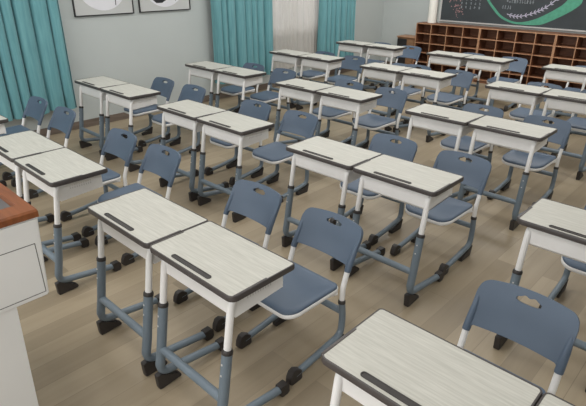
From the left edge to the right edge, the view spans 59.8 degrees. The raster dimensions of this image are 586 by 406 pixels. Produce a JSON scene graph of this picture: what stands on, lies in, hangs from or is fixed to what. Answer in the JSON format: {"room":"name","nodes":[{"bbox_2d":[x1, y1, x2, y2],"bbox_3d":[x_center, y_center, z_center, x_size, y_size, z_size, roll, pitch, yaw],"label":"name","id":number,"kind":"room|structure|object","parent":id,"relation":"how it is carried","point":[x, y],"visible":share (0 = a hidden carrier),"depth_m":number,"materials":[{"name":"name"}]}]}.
{"room":"classroom","nodes":[
{"label":"classroom","id":0,"kind":"room"},
{"bbox_2d":[4,0,383,130],"bbox_3d":[-2.264,-2.709,6.919,0.200,3.050,12.030,22,33,39],"label":"wall","id":1,"kind":"structure","parent":0,"point":[136,48],"depth_m":7.21,"materials":[{"name":"grey paint"}]},
{"bbox_2d":[0,0,76,120],"bbox_3d":[-3.400,-2.085,5.463,0.183,2.468,1.769,22,33,39],"label":"curtain","id":2,"kind":"object","parent":1,"relation":"hanging from","point":[34,61],"visible":0.9,"depth_m":5.96,"materials":[{"name":"teal fabric"}]},
{"bbox_2d":[72,0,133,16],"bbox_3d":[-2.442,-2.825,6.471,0.028,0.825,0.825,22,33,39],"label":"framed picture","id":3,"kind":"object","parent":1,"relation":"attached to","point":[81,8],"visible":1,"depth_m":6.57,"materials":[{"name":"black"}]},
{"bbox_2d":[83,0,121,9],"bbox_3d":[-2.439,-2.823,6.468,0.001,0.710,0.710,22,33,39],"label":"print","id":4,"kind":"object","parent":3,"relation":"attached to","point":[87,4],"depth_m":6.57},
{"bbox_2d":[138,0,190,12],"bbox_3d":[-1.806,-3.105,7.078,0.028,0.822,0.840,22,33,39],"label":"framed picture","id":5,"kind":"object","parent":1,"relation":"attached to","point":[144,5],"visible":1,"depth_m":7.18,"materials":[{"name":"black"}]},
{"bbox_2d":[150,0,177,6],"bbox_3d":[-1.803,-3.103,7.075,0.001,0.710,0.710,22,33,39],"label":"print","id":6,"kind":"object","parent":5,"relation":"attached to","point":[153,3],"depth_m":7.19},
{"bbox_2d":[34,69,352,135],"bbox_3d":[-2.192,-1.339,7.472,0.014,0.100,12.030,22,33,39],"label":"baseboard","id":7,"kind":"structure","parent":1,"relation":"attached to","point":[119,116],"depth_m":7.19,"materials":[{"name":"brown wood"}]},
{"bbox_2d":[210,0,273,83],"bbox_3d":[-0.766,-3.219,7.985,0.175,2.508,1.229,22,33,39],"label":"curtain","id":8,"kind":"object","parent":1,"relation":"hanging from","point":[242,30],"visible":0.76,"depth_m":8.13,"materials":[{"name":"teal fabric"}]},
{"bbox_2d":[272,0,318,68],"bbox_3d":[-0.022,-3.627,8.873,0.050,2.508,1.950,22,33,39],"label":"sheer curtain","id":9,"kind":"object","parent":1,"relation":"hanging from","point":[295,22],"visible":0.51,"depth_m":9.17,"materials":[{"name":"white fabric"}]},
{"bbox_2d":[317,0,355,56],"bbox_3d":[0.852,-3.931,9.537,0.191,2.508,1.012,22,33,39],"label":"curtain","id":10,"kind":"object","parent":1,"relation":"hanging from","point":[336,18],"visible":0.78,"depth_m":9.65,"materials":[{"name":"teal fabric"}]},
{"bbox_2d":[0,69,585,405],"bbox_3d":[1.443,0.228,4.387,10.450,0.120,12.430,22,33,39],"label":"floor","id":11,"kind":"structure","parent":0,"point":[71,363],"depth_m":3.46,"materials":[{"name":"brown wood"}]},
{"bbox_2d":[0,115,23,196],"bbox_3d":[-2.823,-0.388,4.587,0.618,0.794,0.458,22,33,39],"label":"school desk","id":12,"kind":"object","parent":11,"relation":"on","point":[3,119],"visible":0.48,"depth_m":4.42,"materials":[{"name":"laminate"}]},
{"bbox_2d":[0,123,5,134],"bbox_3d":[-2.789,-0.675,4.489,0.502,0.123,0.305,22,33,39],"label":"tray","id":13,"kind":"object","parent":12,"relation":"on","point":[2,127],"depth_m":4.42,"materials":[{"name":"white paint"}]},
{"bbox_2d":[0,96,47,180],"bbox_3d":[-2.874,-0.703,5.357,0.445,0.718,0.622,22,33,39],"label":"chair","id":14,"kind":"object","parent":11,"relation":"on","point":[34,109],"visible":0.59,"depth_m":5.37,"materials":[{"name":"blue plastic"}]},
{"bbox_2d":[0,183,48,405],"bbox_3d":[-1.638,0.555,2.164,0.864,1.130,0.964,22,33,39],"label":"lectern","id":15,"kind":"object","parent":11,"relation":"on","point":[23,278],"visible":1,"depth_m":2.04,"materials":[{"name":"white paint"}]},
{"bbox_2d":[0,130,81,245],"bbox_3d":[-2.031,-0.072,3.913,0.618,0.794,0.458,22,33,39],"label":"school desk","id":16,"kind":"object","parent":11,"relation":"on","point":[13,146],"visible":0.4,"depth_m":3.75,"materials":[{"name":"laminate"}]},
{"bbox_2d":[0,155,22,175],"bbox_3d":[-1.998,-0.359,3.815,0.502,0.123,0.305,22,33,39],"label":"tray","id":17,"kind":"object","parent":16,"relation":"on","point":[18,171],"depth_m":3.63,"materials":[{"name":"white paint"}]},
{"bbox_2d":[11,106,75,198],"bbox_3d":[-2.411,-0.516,4.958,0.445,0.718,0.622,22,33,39],"label":"chair","id":18,"kind":"object","parent":11,"relation":"on","point":[60,120],"visible":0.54,"depth_m":5.00,"materials":[{"name":"blue plastic"}]},
{"bbox_2d":[14,147,121,294],"bbox_3d":[-1.583,0.109,3.527,0.618,0.794,0.458,22,33,39],"label":"school desk","id":19,"kind":"object","parent":11,"relation":"on","point":[63,173],"visible":0.73,"depth_m":3.33,"materials":[{"name":"laminate"}]},
{"bbox_2d":[25,171,102,200],"bbox_3d":[-1.549,-0.179,3.429,0.502,0.123,0.305,22,33,39],"label":"tray","id":20,"kind":"object","parent":19,"relation":"on","point":[64,192],"depth_m":3.28,"materials":[{"name":"white paint"}]},
{"bbox_2d":[60,128,136,236],"bbox_3d":[-1.619,-0.200,4.284,0.445,0.718,0.622,22,33,39],"label":"chair","id":21,"kind":"object","parent":11,"relation":"on","point":[115,144],"visible":0.62,"depth_m":4.31,"materials":[{"name":"blue plastic"}]},
{"bbox_2d":[74,76,136,156],"bbox_3d":[-2.211,-1.014,5.944,0.618,0.794,0.458,22,33,39],"label":"school desk","id":22,"kind":"object","parent":11,"relation":"on","point":[92,86],"visible":0.74,"depth_m":5.81,"materials":[{"name":"laminate"}]},
{"bbox_2d":[80,85,105,99],"bbox_3d":[-2.177,-1.302,5.846,0.502,0.123,0.305,22,33,39],"label":"tray","id":23,"kind":"object","parent":22,"relation":"on","point":[95,93],"depth_m":5.70,"materials":[{"name":"white paint"}]},
{"bbox_2d":[101,83,160,171],"bbox_3d":[-1.762,-0.833,5.559,0.618,0.794,0.458,22,33,39],"label":"school desk","id":24,"kind":"object","parent":11,"relation":"on","point":[131,96],"visible":0.73,"depth_m":5.38,"materials":[{"name":"laminate"}]},
{"bbox_2d":[106,93,156,109],"bbox_3d":[-1.728,-1.121,5.460,0.502,0.123,0.305,22,33,39],"label":"tray","id":25,"kind":"object","parent":24,"relation":"on","point":[140,103],"depth_m":5.30,"materials":[{"name":"white paint"}]},
{"bbox_2d":[95,144,180,265],"bbox_3d":[-1.171,-0.019,3.898,0.445,0.718,0.622,22,33,39],"label":"chair","id":26,"kind":"object","parent":11,"relation":"on","point":[155,161],"visible":0.59,"depth_m":3.92,"materials":[{"name":"blue plastic"}]},
{"bbox_2d":[123,77,173,146],"bbox_3d":[-1.786,-1.148,6.328,0.445,0.718,0.622,22,33,39],"label":"chair","id":27,"kind":"object","parent":11,"relation":"on","point":[158,84],"visible":0.65,"depth_m":6.32,"materials":[{"name":"blue plastic"}]},
{"bbox_2d":[88,188,213,375],"bbox_3d":[-0.814,0.423,2.857,0.618,0.794,0.458,22,33,39],"label":"school desk","id":28,"kind":"object","parent":11,"relation":"on","point":[138,219],"visible":0.88,"depth_m":2.72,"materials":[{"name":"laminate"}]},
{"bbox_2d":[101,221,161,263],"bbox_3d":[-0.780,0.135,2.759,0.502,0.123,0.305,22,33,39],"label":"tray","id":29,"kind":"object","parent":28,"relation":"on","point":[150,258],"depth_m":2.62,"materials":[{"name":"white paint"}]},
{"bbox_2d":[148,84,205,155],"bbox_3d":[-1.335,-0.968,5.944,0.445,0.718,0.622,22,33,39],"label":"chair","id":30,"kind":"object","parent":11,"relation":"on","point":[187,92],"visible":0.54,"depth_m":5.99,"materials":[{"name":"blue plastic"}]},
{"bbox_2d":[157,99,228,201],"bbox_3d":[-0.977,-0.514,4.879,0.618,0.794,0.458,22,33,39],"label":"school desk","id":31,"kind":"object","parent":11,"relation":"on","point":[183,113],"visible":0.73,"depth_m":4.71,"materials":[{"name":"laminate"}]},
{"bbox_2d":[163,111,202,131],"bbox_3d":[-0.943,-0.802,4.780,0.502,0.123,0.305,22,33,39],"label":"tray","id":32,"kind":"object","parent":31,"relation":"on","point":[195,126],"depth_m":4.65,"materials":[{"name":"white paint"}]},
{"bbox_2d":[185,61,232,105],"bbox_3d":[-1.151,-1.476,6.953,0.618,0.794,0.458,22,33,39],"label":"school desk","id":33,"kind":"object","parent":11,"relation":"on","point":[203,69],"visible":0.42,"depth_m":6.72,"materials":[{"name":"laminate"}]},
{"bbox_2d":[189,67,217,79],"bbox_3d":[-1.117,-1.764,6.854,0.502,0.123,0.305,22,33,39],"label":"tray","id":34,"kind":"object","parent":33,"relation":"on","point":[209,75],"depth_m":6.71,"materials":[{"name":"white paint"}]},
{"bbox_2d":[150,221,294,405],"bbox_3d":[-0.366,0.604,2.471,0.618,0.794,0.458,22,33,39],"label":"school desk","id":35,"kind":"object","parent":11,"relation":"on","point":[234,273],"visible":1,"depth_m":2.31,"materials":[{"name":"laminate"}]},
{"bbox_2d":[166,263,282,317],"bbox_3d":[-0.332,0.316,2.373,0.502,0.123,0.305,22,33,39],"label":"tray","id":36,"kind":"object","parent":35,"relation":"on","point":[234,309],"depth_m":2.23,"materials":[{"name":"white paint"}]},
{"bbox_2d":[173,179,281,331],"bbox_3d":[-0.403,0.294,3.229,0.445,0.718,0.622,22,32,38],"label":"chair","id":37,"kind":"object","parent":11,"relation":"on","point":[243,199],"visible":0.52,"depth_m":3.27,"materials":[{"name":"blue plastic"}]},
{"bbox_2d":[197,111,273,222],"bbox_3d":[-0.529,-0.333,4.493,0.618,0.794,0.458,22,33,39],"label":"school desk","id":38,"kind":"object","parent":11,"relation":"on","point":[241,130],"visible":0.84,"depth_m":4.33,"materials":[{"name":"laminate"}]},
{"bbox_2d":[203,124,268,147],"bbox_3d":[-0.495,-0.621,4.394,0.502,0.123,0.305,22,33,39],"label":"tray","id":39,"kind":"object","parent":38,"relation":"on","point":[247,140],"depth_m":4.26,"materials":[{"name":"white paint"}]},
{"bbox_2d":[204,99,270,185],"bbox_3d":[-0.555,-0.647,5.260,0.445,0.718,0.622,22,33,39],"label":"chair","id":40,"kind":"object","parent":11,"relation":"on","point":[248,108],"visible":0.59,"depth_m":5.30,"materials":[{"name":"blue plastic"}]},
{"bbox_2d":[214,66,266,107],"bbox_3d":[-0.703,-1.295,6.567,0.618,0.794,0.458,22,33,39],"label":"school desk","id":41,"kind":"object","parent":11,"relation":"on","point":[244,78],"visible":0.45,"depth_m":6.35,"materials":[{"name":"laminate"}]},
{"bbox_2d":[218,73,262,87],"bbox_3d":[-0.669,-1.583,6.468,0.502,0.123,0.305,22,33,39],"label":"tray","id":42,"kind":"object","parent":41,"relation":"on","point":[244,83],"depth_m":6.32,"materials":[{"name":"white paint"}]},
{"bbox_2d":[221,63,263,112],"bbox_3d":[-0.740,-1.605,7.324,0.445,0.718,0.622,22,33,39],"label":"chair","id":43,"kind":"object","parent":11,"relation":"on","point":[233,90],"visible":0.43,"depth_m":7.29,"materials":[{"name":"blue plastic"}]},
{"bbox_2d":[250,68,295,130],"bbox_3d":[-0.291,-1.424,6.938,0.445,0.718,0.622,22,33,39],"label":"chair","id":44,"kind":"object","parent":11,"relation":"on","point":[267,96],"visible":0.62,"depth_m":6.93,"materials":[{"name":"blue plastic"}]},
{"bbox_2d":[252,110,317,202],"bbox_3d":[-0.095,-0.465,4.870,0.445,0.718,0.622,22,32,38],"label":"chair","id":45,"kind":"object","parent":11,"relation":"on","point":[276,153],"visible":0.84,"depth_m":4.88,"materials":[{"name":"blue plastic"}]},
{"bbox_2d":[269,49,311,108],"bbox_3d":[-0.061,-1.957,8.002,0.618,0.794,0.458,22,33,39],"label":"school desk","id":46,"kind":"object","parent":11,"relation":"on","point":[287,56],"visible":0.63,"depth_m":7.84,"materials":[{"name":"laminate"}]},
{"bbox_2d":[273,54,301,64],"bbox_3d":[-0.027,-2.245,7.903,0.502,0.123,0.305,22,33,39],"label":"tray","id":47,"kind":"object","parent":46,"relation":"on","point":[280,58],"depth_m":7.75,"materials":[{"name":"white paint"}]},
{"bbox_2d":[236,207,362,384],"bbox_3d":[0.046,0.475,2.842,0.445,0.718,0.622,22,33,39],"label":"chair","id":48,"kind":"object","parent":11,"relation":"on","point":[303,289],"visible":0.9,"depth_m":2.81,"materials":[{"name":"blue plastic"}]},
{"bbox_2d":[273,78,334,143],"bbox_3d":[0.105,-0.965,5.863,0.618,0.794,0.458,22,33,39],"label":"school desk","id":49,"kind":"object","parent":11,"relation":"on","point":[296,88],"visible":0.58,"depth_m":5.71,"materials":[{"name":"laminate"}]},
{"bbox_2d":[280,87,320,102],"bbox_3d":[0.139,-1.253,5.764,0.502,0.123,0.305,22,33,39],"label":"tray","id":50,"kind":"object","parent":49,"relation":"on","point":[285,92],"depth_m":5.61,"materials":[{"name":"white paint"}]},
{"bbox_2d":[297,51,334,83],"bbox_3d":[0.351,-2.086,8.373,0.445,0.718,0.622,22,33,39],"label":"chair","id":51,"kind":"object","parent":11,"relation":"on","point":[310,74],"visible":0.31,"depth_m":8.29,"materials":[{"name":"blue plastic"}]},
{"bbox_2d":[296,53,344,109],"bbox_3d":[0.387,-1.776,7.615,0.618,0.794,0.458,22,33,39],"label":"school desk","id":52,"kind":"object","parent":11,"relation":"on","point":[314,60],"visible":0.67,"depth_m":7.42,"materials":[{"name":"laminate"}]},
{"bbox_2d":[302,59,340,70],"bbox_3d":[0.421,-2.064,7.517,0.502,0.123,0.305,22,33,39],"label":"tray","id":53,"kind":"object","parent":52,"relation":"on","point":[327,66],"depth_m":7.38,"materials":[{"name":"white paint"}]},
{"bbox_2d":[282,136,381,270],"bbox_3d":[0.256,-0.013,3.809,0.618,0.794,0.458,22,33,39],"label":"school desk","id":54,"kind":"object","parent":11,"relation":"on","point":[324,156],"visible":0.65,"depth_m":3.65,"materials":[{"name":"laminate"}]},
{"bbox_2d":[294,153,360,183],"bbox_3d":[0.290,-0.301,3.710,0.502,0.123,0.305,22,33,39],"label":"tray","id":55,"kind":"object","parent":54,"relation":"on","point":[346,176],"depth_m":3.57,"materials":[{"name":"white paint"}]},
{"bbox_2d":[305,80,363,144],"bbox_3d":[0.517,-1.094,6.234,0.445,0.718,0.622,22,33,39],"label":"chair","id":56,"kind":"object","parent":11,"relation":"on","point":[329,113],"visible":0.48,"depth_m":6.21,"materials":[{"name":"blue plastic"}]},
{"bbox_2d":[319,55,365,104],"bbox_3d":[0.792,-1.902,7.980,0.445,0.718,0.622,22,33,39],"label":"chair","id":57,"kind":"object","parent":11,"relation":"on","point":[349,63],"visible":0.54,"depth_m":7.98,"materials":[{"name":"blue plastic"}]},
{"bbox_2d":[315,86,382,145],"bbox_3d":[0.553,-0.784,5.477,0.618,0.794,0.458,22,33,39],"label":"school desk","id":58,"kind":"object","parent":11,"relation":"on","point":[358,102],"visible":0.66,"depth_m":5.26,"materials":[{"name":"laminate"}]},
{"bbox_2d":[321,95,376,113],"bbox_3d":[0.587,-1.072,5.378,0.502,0.123,0.305,22,33,39],"label":"tray","id":59,"kind":"object","parent":58,"relation":"on","point":[358,108],"depth_m":5.23,"materials":[{"name":"white paint"}]},
{"bbox_2d":[333,40,374,86],"bbox_3d":[1.067,-2.439,9.052,0.618,0.794,0.458,22,33,39],"label":"school desk","id":60,"kind":"object","parent":11,"relation":"on","point":[352,46],"visible":0.47,"depth_m":8.87,"materials":[{"name":"laminate"}]},
{"bbox_2d":[339,44,367,53],"bbox_3d":[1.101,-2.726,8.954,0.502,0.123,0.305,22,33,39],"label":"tray","id":61,"kind":"object","parent":60,"relation":"on","point":[354,48],"depth_m":8.80,"materials":[{"name":"white paint"}]},
{"bbox_2d":[329,133,417,245],"bbox_3d":[0.668,-0.142,4.180,0.445,0.718,0.622,22,32,38],"label":"chair","id":62,"kind":"object","parent":11,"relation":"on","point":[381,142],"visible":0.49,"depth_m":4.19,"materials":[{"name":"blue plastic"}]},
{"bbox_2d":[359,42,390,85],"bbox_3d":[1.479,-2.567,9.423,0.445,0.718,0.622,22,33,39],"label":"chair","id":63,"kind":"object","parent":11,"relation":"on","point":[369,60],"visible":0.2,"depth_m":9.39,"materials":[{"name":"blue plastic"}]},
{"bbox_2d":[352,87,407,148],"bbox_3d":[0.965,-0.913,5.848,0.445,0.718,0.622,22,33,39],"label":"chair","id":64,"kind":"object","parent":11,"relation":"on","point":[369,121],"visible":0.77,"depth_m":5.83,"materials":[{"name":"blue plastic"}]},
{"bbox_2d":[359,62,410,130],"bbox_3d":[1.202,-1.438,6.894,0.618,0.794,0.458,22,33,39],"label":"school desk","id":65,"kind":"object","parent":11,"relation":"on","point":[381,71],"visible":0.52,"depth_m":6.71,"materials":[{"name":"laminate"}]},
{"bbox_2d":[364,69,403,81],"bbox_3d":[1.236,-1.726,6.796,0.502,0.123,0.305,22,33,39],"label":"tray","id":66,"kind":"object","parent":65,"relation":"on","point":[386,76],"depth_m":6.65,"materials":[{"name":"white paint"}]},
{"bbox_2d":[363,43,406,91],"bbox_3d":[1.515,-2.258,8.666,0.618,0.794,0.458,22,33,39],"label":"school desk","id":67,"kind":"object","parent":11,"relation":"on","point":[384,50],"visible":0.62,"depth_m":8.48,"materials":[{"name":"laminate"}]},
{"bbox_2d":[368,48,402,57],"bbox_3d":[1.549,-2.545,8.568,0.502,0.123,0.305,22,33,39],"label":"tray","id":68,"kind":"object","parent":67,"relation":"on","point":[384,52],"depth_m":8.43,"materials":[{"name":"white paint"}]},
{"bbox_2d":[380,45,421,87],"bbox_3d":[1.927,-2.386,9.037,0.445,0.718,0.622,22,33,39],"label":"chair","id":69,"kind":"object","parent":11,"relation":"on","point":[414,53],"visible":0.56,"depth_m":9.07,"materials":[{"name":"blue plastic"}]},
{"bbox_2d":[344,154,463,306],"bbox_3d":[0.704,0.168,3.423,0.618,0.794,0.458,22,33,39],"label":"school desk","id":70,"kind":"object","parent":11,"relation":"on","point":[421,186],"visible":0.9,"depth_m":3.25,"materials":[{"name":"laminate"}]},
{"bbox_2d":[361,175,452,210],"bbox_3d":[0.738,-0.120,3.324,0.502,0.123,0.305,22,33,39],"label":"tray","id":71,"kind":"object","parent":70,"relation":"on","point":[419,200],"depth_m":3.20,"materials":[{"name":"white paint"}]},
{"bbox_2d":[379,64,430,123],"bbox_3d":[1.614,-1.567,7.266,0.445,0.718,0.622,22,33,39],"label":"chair","id":72,"kind":"object","parent":11,"relation":"on","point":[411,91],"visible":0.43,"depth_m":7.26,"materials":[{"name":"blue plastic"}]},
{"bbox_2d":[396,34,414,63],"bbox_3d":[2.413,-3.137,10.685,0.425,0.700,0.332,22,33,39],"label":"base cabinet","id":73,"kind":"object","parent":11,"relation":"on","point":[409,40],"visible":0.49,"depth_m":10.53,"materials":[{"name":"brown wood"}]},
{"bbox_2d":[393,68,456,142],"bbox_3d":[1.651,-1.257,6.509,0.618,0.794,0.458,22,33,39],"label":"school desk","id":74,"kind":"object","parent":11,"relation":"on","point":[437,80],"visible":0.7,"depth_m":6.33,"materials":[{"name":"laminate"}]},
{"bbox_2d":[403,75,450,89],"bbox_3d":[1.685,-1.545,6.410,0.502,0.123,0.305,22,33,39],"label":"tray","id":75,"kind":"object","parent":74,"relation":"on","point":[410,80],"depth_m":6.27,"materials":[{"name":"white paint"}]},
{"bbox_2d":[321,308,542,405],"bbox_3d":[0.406,0.918,1.800,0.618,0.794,0.458,22,33,39],"label":"school desk","id":76,"kind":"object","parent":11,"relation":"on","point":[386,359],"visible":1,"depth_m":1.68,"materials":[{"name":"laminate"}]},
{"bbox_2d":[342,378,386,405],"bbox_3d":[0.440,0.631,1.702,0.502,0.123,0.305,22,33,39],"label":"tray","id":77,"kind":"object","parent":76,"relation":"on","point":[349,388],"depth_m":1.70,"materials":[{"name":"white paint"}]},
{"bbox_2d":[390,150,491,274],"bbox_3d":[1.109,0.042,3.788,0.445,0.718,0.622,22,33,39],"label":"chair","id":78,"kind":"object","parent":11,"relation":"on","point":[475,173],"visible":0.63,"depth_m":3.75,"materials":[{"name":"blue plastic"}]},
{"bbox_2d":[405,103,484,197],"bbox_3d":[1.345,-0.453,4.769,0.618,0.794,0.458,22,33,39],"label":"school desk","id":79,"kind":"object","parent":11,"relation":"on","point":[449,121],"visible":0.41,"depth_m":4.57,"materials":[{"name":"laminate"}]},
{"bbox_2d":[411,115,474,136],"bbox_3d":[1.379,-0.741,4.671,0.502,0.123,0.305,22,33,39],"label":"tray","id":80,"kind":"object","parent":79,"relation":"on","point":[416,121],"depth_m":4.55,"materials":[{"name":"white paint"}]},
{"bbox_2d":[420,50,472,106],"bbox_3d":[2.368,-1.914,7.932,0.618,0.794,0.458,22,33,39],"label":"school desk","id":81,"kind":"object","parent":11,"relation":"on","point":[436,57],"visible":0.54,"depth_m":7.74,"materials":[{"name":"laminate"}]},
{"bbox_2d":[430,56,467,66],"bbox_3d":[2.402,-2.201,7.833,0.502,0.123,0.305,22,33,39],"label":"tray","id":82,"kind":"object","parent":81,"relation":"on","point":[441,60],"depth_m":7.70,"materials":[{"name":"white paint"}]},
{"bbox_2d":[413,22,486,72],"bbox_3d":[3.061,-3.010,10.079,1.333,0.985,0.314,22,33,39],"label":"cubby shelf","id":83,"kind":"object","parent":11,"relation":"on","point":[458,38],"visible":0.58,"depth_m":10.08,"materials":[{"name":"brown wood"}]},
{"bbox_2d":[427,69,473,109],"bbox_3d":[2.083,-1.395,6.900,0.445,0.718,0.622,22,32,38],"label":"chair","id":84,"kind":"object","parent":11,"relation":"on","point":[465,80],"visible":0.57,"depth_m":6.86,"materials":[{"name":"blue plastic"}]},
{"bbox_2d":[449,53,484,103],"bbox_3d":[2.780,-2.042,8.303,0.445,0.718,0.622,22,33,39],"label":"chair","id":85,"kind":"object","parent":11,"relation":"on","point":[476,85],"visible":0.22,"depth_m":8.30,"materials":[{"name":"blue plastic"}]},
{"bbox_2d":[440,103,503,191],"bbox_3d":[1.757,-0.581,5.140,0.445,0.718,0.622,22,33,39],"label":"chair","id":86,"kind":"object","parent":11,"relation":"on","point":[448,143],"visible":0.43,"depth_m":5.09,"materials":[{"name":"blue plastic"}]},
{"bbox_2d":[457,55,513,109],"bbox_3d":[2.816,-1.733,7.546,0.618,0.794,0.458,22,33,39],"label":"school desk","id":87,"kind":"object","parent":11,"relation":"on","point":[487,63],"visible":0.6,"depth_m":7.36,"materials":[{"name":"laminate"}]},
{"bbox_2d":[467,60,508,71],"bbox_3d":[2.850,-2.020,7.447,0.502,0.123,0.305,22,33,39],"label":"tray","id":88,"kind":"object","parent":87,"relation":"on","point":[471,64],"depth_m":7.32,"materials":[{"name":"white paint"}]},
{"bbox_2d":[479,57,527,111],"bbox_3d":[3.284,-1.868,7.931,0.445,0.718,0.622,22,33,39],"label":"chair","id":89,"kind":"object","parent":11,"relation":"on","point":[519,66],"visible":0.59,"depth_m":7.90,"materials":[{"name":"blue plastic"}]},
{"bbox_2d":[457,115,557,230],"bbox_3d":[1.793,-0.272,4.383,0.618,0.794,0.458,22,33,39],"label":"school desk","id":90,"kind":"object","parent":11,"relation":"on","point":[529,138],"visible":0.75,"depth_m":4.20,"materials":[{"name":"laminate"}]},
{"bbox_2d":[474,129,547,152],"bbox_3d":[1.827,-0.560,4.285,0.502,0.123,0.305,22,33,39],"label":"tray","id":91,"kind":"object","parent":90,"relation":"on","point":[515,143],"depth_m":4.17,"materials":[{"name":"white paint"}]},
{"bbox_2d":[476,81,551,153],"bbox_3d":[2.465,-0.917,5.782,0.618,0.794,0.458,22,33,39],"label":"school desk","id":92,"kind":"object","parent":11,"relation":"on","point":[524,94],"visible":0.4,"depth_m":5.58,"materials":[{"name":"laminate"}]},
{"bbox_2d":[490,89,544,105],"bbox_3d":[2.498,-1.205,5.684,0.502,0.123,0.305,22,33,39],"label":"tray","id":93,"kind":"object","parent":92,"relation":"on","point":[530,100],"depth_m":5.54,"materials":[{"name":"white paint"}]},
{"bbox_2d":[472,27,561,86],"bbox_3d":[4.030,-2.619,9.244,1.338,0.985,0.314,22,33,39],"label":"cubby shelf","id":94,"kind":"object","parent":11,"relation":"on","point":[535,46],"visible":0.6,"depth_m":9.19,"materials":[{"name":"brown wood"}]},
{"bbox_2d":[457,280,579,394],"bbox_3d":[0.833,0.796,2.158,0.445,0.718,0.622,22,33,39],"label":"chair","id":95,"kind":"object","parent":11,"relation":"on","point":[551,331],"visible":0.66,"depth_m":2.19,"materials":[{"name":"blue plastic"}]},
{"bbox_2d":[487,115,571,205],"bbox_3d":[2.208,-0.393,4.737,0.445,0.718,0.622,22,33,39],"label":"chair","id":96,"kind":"object","parent":11,"relation":"on","point":[513,158],"visible":0.74,"depth_m":4.70,"materials":[{"name":"blue plastic"}]},
{"bbox_2d":[499,82,562,151],"bbox_3d":[2.876,-1.046,6.154,0.445,0.718,0.622,22,33,39],"label":"chair","id":97,"kind":"object","parent":11,"relation":"on","point":[519,114],"visible":0.34,"depth_m":6.11,"materials":[{"name":"blue plastic"}]},
{"bbox_2d":[493,198,585,391],"bbox_3d":[1.494,0.482,2.752,0.618,0.794,0.458,22,33,39],"label":"school desk","id":98,"kind":"object","parent":11,"relation":"on","point":[556,227],"visible":0.66,"depth_m":2.66,"materials":[{"name":"laminate"}]},
{"bbox_2d":[528,227,585,263],"bbox_3d":[1.528,0.195,2.653,0.502,0.123,0.305,22,33,39],"label":"tray","id":99,"kind":"object","parent":98,"relation":"on","point":[561,246],"depth_m":2.61,"materials":[{"name":"white paint"}]},
{"bbox_2d":[535,392,574,405],"bbox_3d":[0.854,1.099,1.414,0.618,0.794,0.458,22,33,39],"label":"school desk","id":100,"kind":"object","parent":11,"relation":"on","point":[547,399],"visible":1,"depth_m":1.55,"materials":[{"name":"laminate"}]},
{"bbox_2d":[535,64,585,133],"bbox_3d":[3.625,-1.407,6.852,0.618,0.794,0.458,22,33,39],"label":"school desk","id":101,"kind":"object","parent":11,"relation":"on","point":[574,74],"visible":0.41,"depth_m":6.69,"materials":[{"name":"laminate"}]},
{"bbox_2d":[546,70,585,83],"bbox_3d":[3.659,-1.695,6.753,0.502,0.123,0.305,22,33,39],"label":"tray","id":102,"kind":"object","parent":101,"relation":"on","point":[554,75],"depth_m":6.64,"materials":[{"name":"white paint"}]},
{"bbox_2d":[539,89,585,179],"bbox_3d":[2.913,-0.736,5.396,0.618,0.794,0.458,22,33,39],"label":"school desk","id":103,"kind":"object","parent":11,"relation":"on","point":[557,99],"visible":0.64,"depth_m":5.25,"materials":[{"name":"laminate"}]},
{"bbox_2d":[547,98,585,114],"bbox_3d":[2.947,-1.024,5.298,0.502,0.123,0.305,22,33,39],"label":"tray","id":104,"kind":"object","parent":103,"relation":"on","point":[554,104],"depth_m":5.22,"materials":[{"name":"white paint"}]},
{"bbox_2d":[539,205,585,308],"bbox_3d":[1.905,0.354,3.123,0.445,0.718,0.622,22,33,39],"label":"chair","id":105,"kind":"object","parent":11,"relation":"on","point":[570,265],"visible":0.4,"depth_m":3.13,"materials":[{"name":"blue plastic"}]},
{"bbox_2d":[546,33,585,89],"bbox_3d":[5.001,-2.227,8.408,1.338,0.985,0.314,22,33,39],"label":"cubby shelf","id":106,"kind":"object","parent":11,"relation":"on","point":[569,48],"visible":0.54,"depth_m":8.66,"materials":[{"name":"brown wood"}]},
{"bbox_2d":[551,90,585,155],"bbox_3d":[3.324,-0.865,5.768,0.445,0.718,0.622,22,32,38],"label":"chair","id":107,"kind":"object","parent":11,"relation":"on","point":[578,124],"visible":0.39,"depth_m":5.79,"materials":[{"name":"blue plastic"}]},
{"bbox_2d":[553,65,585,117],"bbox_3d":[4.037,-1.536,7.223,0.445,0.718,0.622,22,33,39],"label":"chair","id":108,"kind":"object","parent":11,"relation":"on","point":[567,88],"visible":0.24,"depth_m":7.30,"materials":[{"name":"blue plastic"}]},
{"bbox_2d":[380,0,585,61],"bbox_3d":[5.664,-3.056,7.748,10.450,3.050,0.200,22,33,39],"label":"wall","id":109,"kind":"structure","parent":0,"point":[400,17],"depth_m":10.67,"materials":[{"name":"grey paint"}]},
{"bbox_2d":[427,0,438,22],"bbox_3d":[2.785,-4.556,9.784,0.170,2.064,0.170,22,33,39],"label":"trim","id":110,"kind":"structure","parent":109,"relation":"attached to","point":[433,4],"depth_m":10.07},
{"bbox_2d":[439,0,585,31],"bbox_3d":[4.394,-3.622,8.629,4.064,1.279,0.047,22,33,39],"label":"blackboard","id":111,"kind":"object","parent":109,"relation":"attached to","point":[566,15],"visible":1,"depth_m":9.08,"materials":[{"name":"stone"}]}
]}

